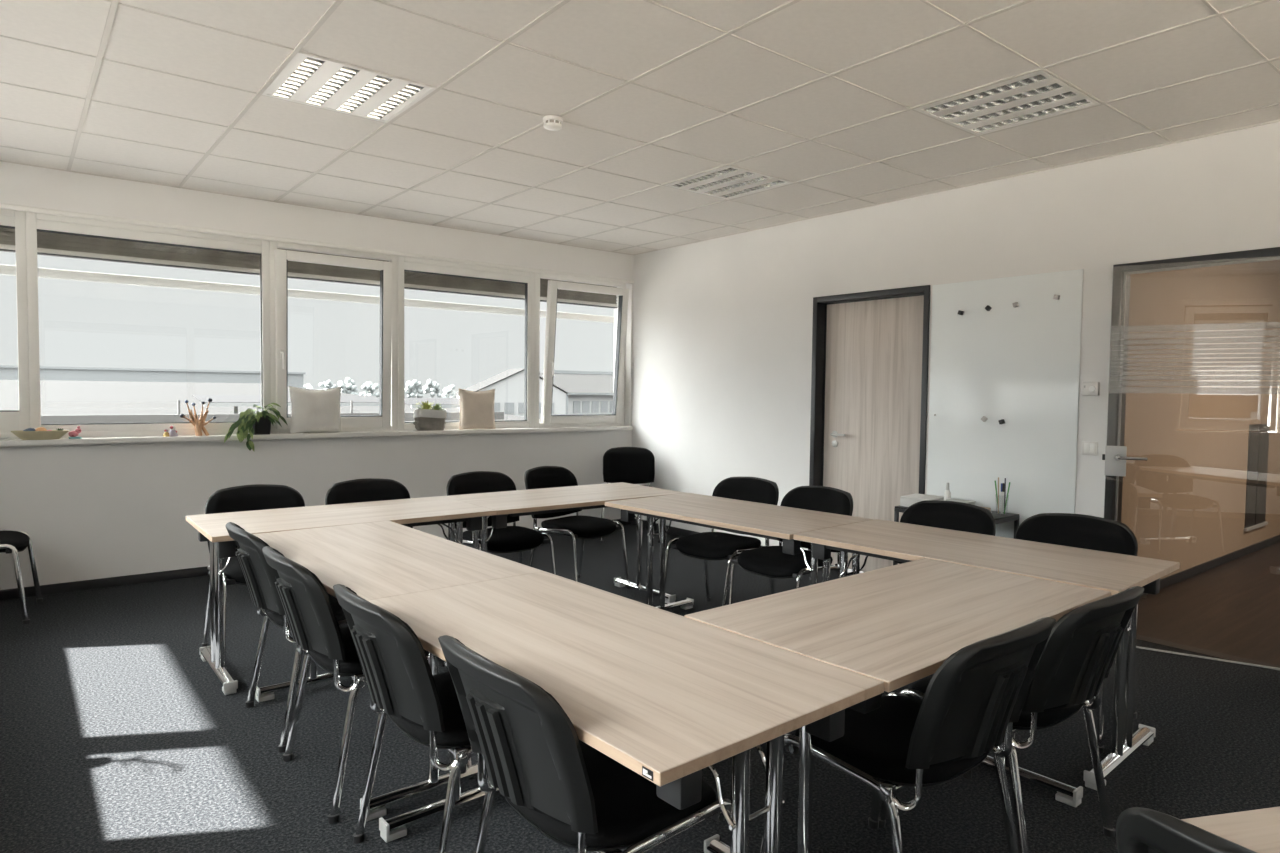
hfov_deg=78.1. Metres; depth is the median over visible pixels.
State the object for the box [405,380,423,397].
tree
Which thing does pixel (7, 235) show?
blind
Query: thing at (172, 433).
figurine
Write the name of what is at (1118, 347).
door
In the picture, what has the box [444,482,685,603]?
conference table
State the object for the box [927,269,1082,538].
whiteboard
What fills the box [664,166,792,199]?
ceiling light
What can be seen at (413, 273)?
window
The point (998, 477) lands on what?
pen
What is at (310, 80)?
ceiling light
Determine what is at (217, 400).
carport
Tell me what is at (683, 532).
baseboard
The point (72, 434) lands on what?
figurine
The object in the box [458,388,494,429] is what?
cushion
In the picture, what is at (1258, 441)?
panel
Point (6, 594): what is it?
baseboard
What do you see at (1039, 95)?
ceiling light
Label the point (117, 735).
floor
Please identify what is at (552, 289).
window
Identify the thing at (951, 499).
folder
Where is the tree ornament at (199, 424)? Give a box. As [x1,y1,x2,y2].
[180,398,215,435]
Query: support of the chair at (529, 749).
on the floor at (117, 735)
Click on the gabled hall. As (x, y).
(574, 392)
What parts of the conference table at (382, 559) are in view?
leg, leg, leg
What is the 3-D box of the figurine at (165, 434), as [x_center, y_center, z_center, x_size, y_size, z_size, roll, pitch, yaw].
[-3.319,0.044,5.529,0.044,0.052,0.044,-1,3,-39]
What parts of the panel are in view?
sill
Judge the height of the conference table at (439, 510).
0.720 m
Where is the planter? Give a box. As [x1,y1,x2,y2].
[413,400,446,430]
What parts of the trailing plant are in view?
pot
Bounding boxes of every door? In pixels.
[808,285,929,571]
[1102,247,1279,671]
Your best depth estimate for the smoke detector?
3.99 m
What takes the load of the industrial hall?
on the ground
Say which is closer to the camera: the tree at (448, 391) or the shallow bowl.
the shallow bowl
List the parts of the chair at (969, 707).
frame, seat, frame, backrest, ribbed panel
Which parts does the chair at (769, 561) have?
frame, seat, backrest, frame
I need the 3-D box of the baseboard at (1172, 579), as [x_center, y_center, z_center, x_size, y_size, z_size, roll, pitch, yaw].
[5.086,1.095,6.731,6.080,0.065,0.014,-1,3,-39]
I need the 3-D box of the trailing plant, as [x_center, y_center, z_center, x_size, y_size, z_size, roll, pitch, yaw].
[-2.865,0.002,5.864,0.442,0.357,0.213,-1,3,-39]
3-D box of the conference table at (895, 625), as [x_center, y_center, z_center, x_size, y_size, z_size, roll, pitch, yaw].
[0.840,0.906,2.464,1.310,0.720,0.670,-1,3,-40]
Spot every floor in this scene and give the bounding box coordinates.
[0,524,1279,852]
[1137,542,1279,665]
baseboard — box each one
[0,519,630,599]
[631,519,762,546]
[1141,535,1279,596]
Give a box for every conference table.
[186,496,496,694]
[253,521,542,820]
[367,571,883,852]
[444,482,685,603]
[605,493,872,609]
[684,558,1110,852]
[793,519,1179,789]
[1180,807,1279,852]
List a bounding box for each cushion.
[289,386,341,433]
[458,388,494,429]
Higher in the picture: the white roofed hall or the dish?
the white roofed hall
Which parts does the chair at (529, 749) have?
ribbed panel, backrest, frame, seat, frame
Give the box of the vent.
[554,370,612,374]
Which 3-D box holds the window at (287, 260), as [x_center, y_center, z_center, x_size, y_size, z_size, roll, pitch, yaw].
[-2.439,-0.690,6.345,1.000,1.494,0.255,-1,3,-39]
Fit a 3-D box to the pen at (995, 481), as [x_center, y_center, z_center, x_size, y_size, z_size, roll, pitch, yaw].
[2.243,0.441,4.959,0.008,0.201,0.038,-1,3,-35]
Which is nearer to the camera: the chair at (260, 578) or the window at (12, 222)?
the chair at (260, 578)
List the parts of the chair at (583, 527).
frame, backrest, seat, frame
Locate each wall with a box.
[0,162,633,589]
[632,122,1279,549]
[1121,260,1279,578]
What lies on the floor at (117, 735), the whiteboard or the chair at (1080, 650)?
the chair at (1080, 650)
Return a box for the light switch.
[1082,441,1097,455]
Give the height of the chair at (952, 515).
0.829 m
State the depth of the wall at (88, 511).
5.70 m
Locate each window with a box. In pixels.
[0,208,29,438]
[26,211,270,437]
[269,240,397,432]
[398,256,534,430]
[534,272,628,427]
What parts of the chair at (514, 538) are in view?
frame, backrest, seat, frame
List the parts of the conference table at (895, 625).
leg, leg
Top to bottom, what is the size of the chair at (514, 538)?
0.829 m
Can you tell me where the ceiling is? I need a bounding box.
[0,0,1279,254]
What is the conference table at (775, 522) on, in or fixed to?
on the floor at (117, 735)
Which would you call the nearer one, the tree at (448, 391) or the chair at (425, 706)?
the chair at (425, 706)
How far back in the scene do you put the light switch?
4.66 m
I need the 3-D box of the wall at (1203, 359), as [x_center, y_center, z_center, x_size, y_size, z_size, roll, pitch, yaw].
[5.060,-0.299,6.722,6.080,2.850,0.120,-1,3,-39]
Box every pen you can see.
[995,481,997,506]
[998,477,998,512]
[1001,483,1004,513]
[1004,478,1005,508]
[1004,482,1010,513]
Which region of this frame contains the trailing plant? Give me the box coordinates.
[224,403,287,450]
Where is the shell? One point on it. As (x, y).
(39, 428)
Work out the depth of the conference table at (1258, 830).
1.19 m
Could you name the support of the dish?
on the wall at (88, 511)
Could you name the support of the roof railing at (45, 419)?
on the terrace
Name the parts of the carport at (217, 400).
post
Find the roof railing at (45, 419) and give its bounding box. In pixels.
[41,400,503,423]
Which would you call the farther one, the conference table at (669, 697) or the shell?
the shell
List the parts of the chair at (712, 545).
frame, seat, backrest, frame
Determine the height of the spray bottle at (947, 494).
0.167 m
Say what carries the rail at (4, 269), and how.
hanging from the eave
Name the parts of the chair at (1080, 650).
frame, seat, frame, backrest, ribbed panel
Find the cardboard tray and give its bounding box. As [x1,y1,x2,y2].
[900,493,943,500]
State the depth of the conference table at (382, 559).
2.95 m
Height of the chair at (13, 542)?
0.829 m
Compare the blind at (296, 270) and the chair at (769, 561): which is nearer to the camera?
the chair at (769, 561)
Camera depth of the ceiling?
3.75 m
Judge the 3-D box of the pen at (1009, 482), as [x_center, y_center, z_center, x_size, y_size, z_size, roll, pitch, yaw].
[2.278,0.444,4.898,0.008,0.201,0.039,-1,3,-31]
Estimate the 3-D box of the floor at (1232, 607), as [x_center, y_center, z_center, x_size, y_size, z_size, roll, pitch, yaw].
[6.662,1.310,4.705,6.150,0.148,5.160,-1,3,-39]
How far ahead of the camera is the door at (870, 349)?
5.95 m
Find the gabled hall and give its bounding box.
[455,368,612,418]
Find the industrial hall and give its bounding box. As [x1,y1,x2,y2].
[0,365,305,387]
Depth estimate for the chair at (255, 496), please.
4.23 m
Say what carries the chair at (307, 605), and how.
on the floor at (117, 735)
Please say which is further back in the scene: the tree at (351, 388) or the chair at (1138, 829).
the tree at (351, 388)
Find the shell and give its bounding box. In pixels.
[35,427,46,430]
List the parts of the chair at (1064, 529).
backrest, frame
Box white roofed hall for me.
[0,380,540,422]
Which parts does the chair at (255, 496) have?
frame, seat, backrest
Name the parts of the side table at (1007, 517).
leg, table frame, leg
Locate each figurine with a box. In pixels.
[68,426,81,438]
[163,429,168,436]
[169,425,177,436]
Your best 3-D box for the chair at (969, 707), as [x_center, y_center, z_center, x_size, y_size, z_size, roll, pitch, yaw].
[0.718,0.867,2.088,0.552,0.829,0.612,-1,3,-39]
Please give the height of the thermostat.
0.080 m
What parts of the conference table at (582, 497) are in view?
leg, leg, apron rail, leg, leg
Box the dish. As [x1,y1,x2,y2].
[0,437,12,440]
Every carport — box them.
[192,395,378,413]
[404,398,459,408]
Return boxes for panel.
[1244,424,1269,530]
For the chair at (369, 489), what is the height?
0.829 m
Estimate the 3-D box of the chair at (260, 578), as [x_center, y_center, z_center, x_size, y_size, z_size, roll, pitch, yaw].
[-1.359,0.791,3.266,0.612,0.829,0.552,-1,3,-39]
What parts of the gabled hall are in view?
corner post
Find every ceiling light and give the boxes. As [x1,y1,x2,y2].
[261,52,435,122]
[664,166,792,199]
[914,70,1100,135]
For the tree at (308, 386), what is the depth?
161.29 m
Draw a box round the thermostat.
[1082,382,1099,395]
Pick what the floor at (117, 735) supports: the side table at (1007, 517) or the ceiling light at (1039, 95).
the side table at (1007, 517)
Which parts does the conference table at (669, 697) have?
leg, leg, leg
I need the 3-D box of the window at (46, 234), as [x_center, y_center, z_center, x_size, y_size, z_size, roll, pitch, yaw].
[-3.433,-0.670,5.618,1.460,1.494,0.151,-1,3,-39]
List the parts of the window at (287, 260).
handle, rail, rail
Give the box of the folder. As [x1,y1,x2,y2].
[941,498,975,503]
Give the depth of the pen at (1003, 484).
4.92 m
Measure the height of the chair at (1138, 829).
0.829 m
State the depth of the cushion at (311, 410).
6.14 m
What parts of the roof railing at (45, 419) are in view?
post, rail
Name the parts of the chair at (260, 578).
ribbed panel, backrest, frame, seat, frame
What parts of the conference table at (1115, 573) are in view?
leg, leg, apron rail, leg, leg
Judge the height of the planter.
0.262 m
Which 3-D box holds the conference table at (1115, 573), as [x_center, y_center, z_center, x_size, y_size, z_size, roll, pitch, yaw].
[1.406,0.873,3.373,0.700,0.720,1.336,-2,3,-42]
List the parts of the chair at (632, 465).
frame, backrest, frame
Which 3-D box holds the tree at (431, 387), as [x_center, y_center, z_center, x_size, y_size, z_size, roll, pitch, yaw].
[-47.366,-5.927,179.913,4.010,9.705,2.528,-1,3,-39]
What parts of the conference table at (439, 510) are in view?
leg, leg, apron rail, leg, leg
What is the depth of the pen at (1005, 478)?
4.93 m
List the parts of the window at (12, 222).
rail, rail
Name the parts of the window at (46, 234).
rail, rail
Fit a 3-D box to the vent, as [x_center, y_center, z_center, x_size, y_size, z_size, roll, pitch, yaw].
[-2.679,-6.221,92.819,17.800,0.350,0.400,-1,3,-39]
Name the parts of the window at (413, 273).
rail, rail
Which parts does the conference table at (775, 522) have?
leg, leg, apron rail, leg, leg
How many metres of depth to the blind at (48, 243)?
5.56 m
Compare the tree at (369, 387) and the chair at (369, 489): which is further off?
the tree at (369, 387)
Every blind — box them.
[0,227,14,244]
[37,231,259,268]
[277,248,388,280]
[404,271,524,294]
[540,278,616,303]
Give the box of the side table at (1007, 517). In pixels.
[893,506,1018,564]
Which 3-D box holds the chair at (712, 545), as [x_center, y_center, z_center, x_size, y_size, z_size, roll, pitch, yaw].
[0.518,0.743,4.844,0.552,0.829,0.612,3,3,43]
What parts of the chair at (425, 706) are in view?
frame, ribbed panel, backrest, seat, frame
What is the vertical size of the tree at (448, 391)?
8.556 m
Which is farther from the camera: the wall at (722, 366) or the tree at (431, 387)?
the tree at (431, 387)
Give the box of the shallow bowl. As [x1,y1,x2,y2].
[11,430,68,439]
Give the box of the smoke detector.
[543,115,562,130]
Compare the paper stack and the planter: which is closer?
the paper stack
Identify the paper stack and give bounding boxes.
[900,498,943,506]
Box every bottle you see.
[944,483,950,498]
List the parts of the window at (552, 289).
handle, rail, rail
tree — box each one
[304,384,313,388]
[319,380,336,389]
[337,378,357,394]
[359,382,378,396]
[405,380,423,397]
[423,379,441,397]
[442,385,456,397]
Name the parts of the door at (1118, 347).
door handle, glass door leaf, pane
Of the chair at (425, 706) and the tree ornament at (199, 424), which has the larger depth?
the tree ornament at (199, 424)
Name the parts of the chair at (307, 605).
ribbed panel, frame, backrest, seat, frame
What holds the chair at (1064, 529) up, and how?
on the floor at (117, 735)
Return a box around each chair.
[0,530,42,623]
[202,484,304,668]
[226,522,347,752]
[262,546,474,823]
[325,478,412,527]
[333,584,588,852]
[438,635,730,852]
[446,471,555,574]
[524,466,630,588]
[600,447,659,542]
[660,477,778,606]
[722,486,852,605]
[760,617,1055,852]
[878,586,1143,852]
[895,500,995,563]
[1015,513,1137,752]
[1116,807,1257,852]
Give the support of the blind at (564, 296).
attached to the wall at (88, 511)
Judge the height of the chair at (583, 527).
0.829 m
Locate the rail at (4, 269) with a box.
[0,265,613,322]
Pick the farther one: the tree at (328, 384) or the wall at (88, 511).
the tree at (328, 384)
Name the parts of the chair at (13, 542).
frame, seat, frame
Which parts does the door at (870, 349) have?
handle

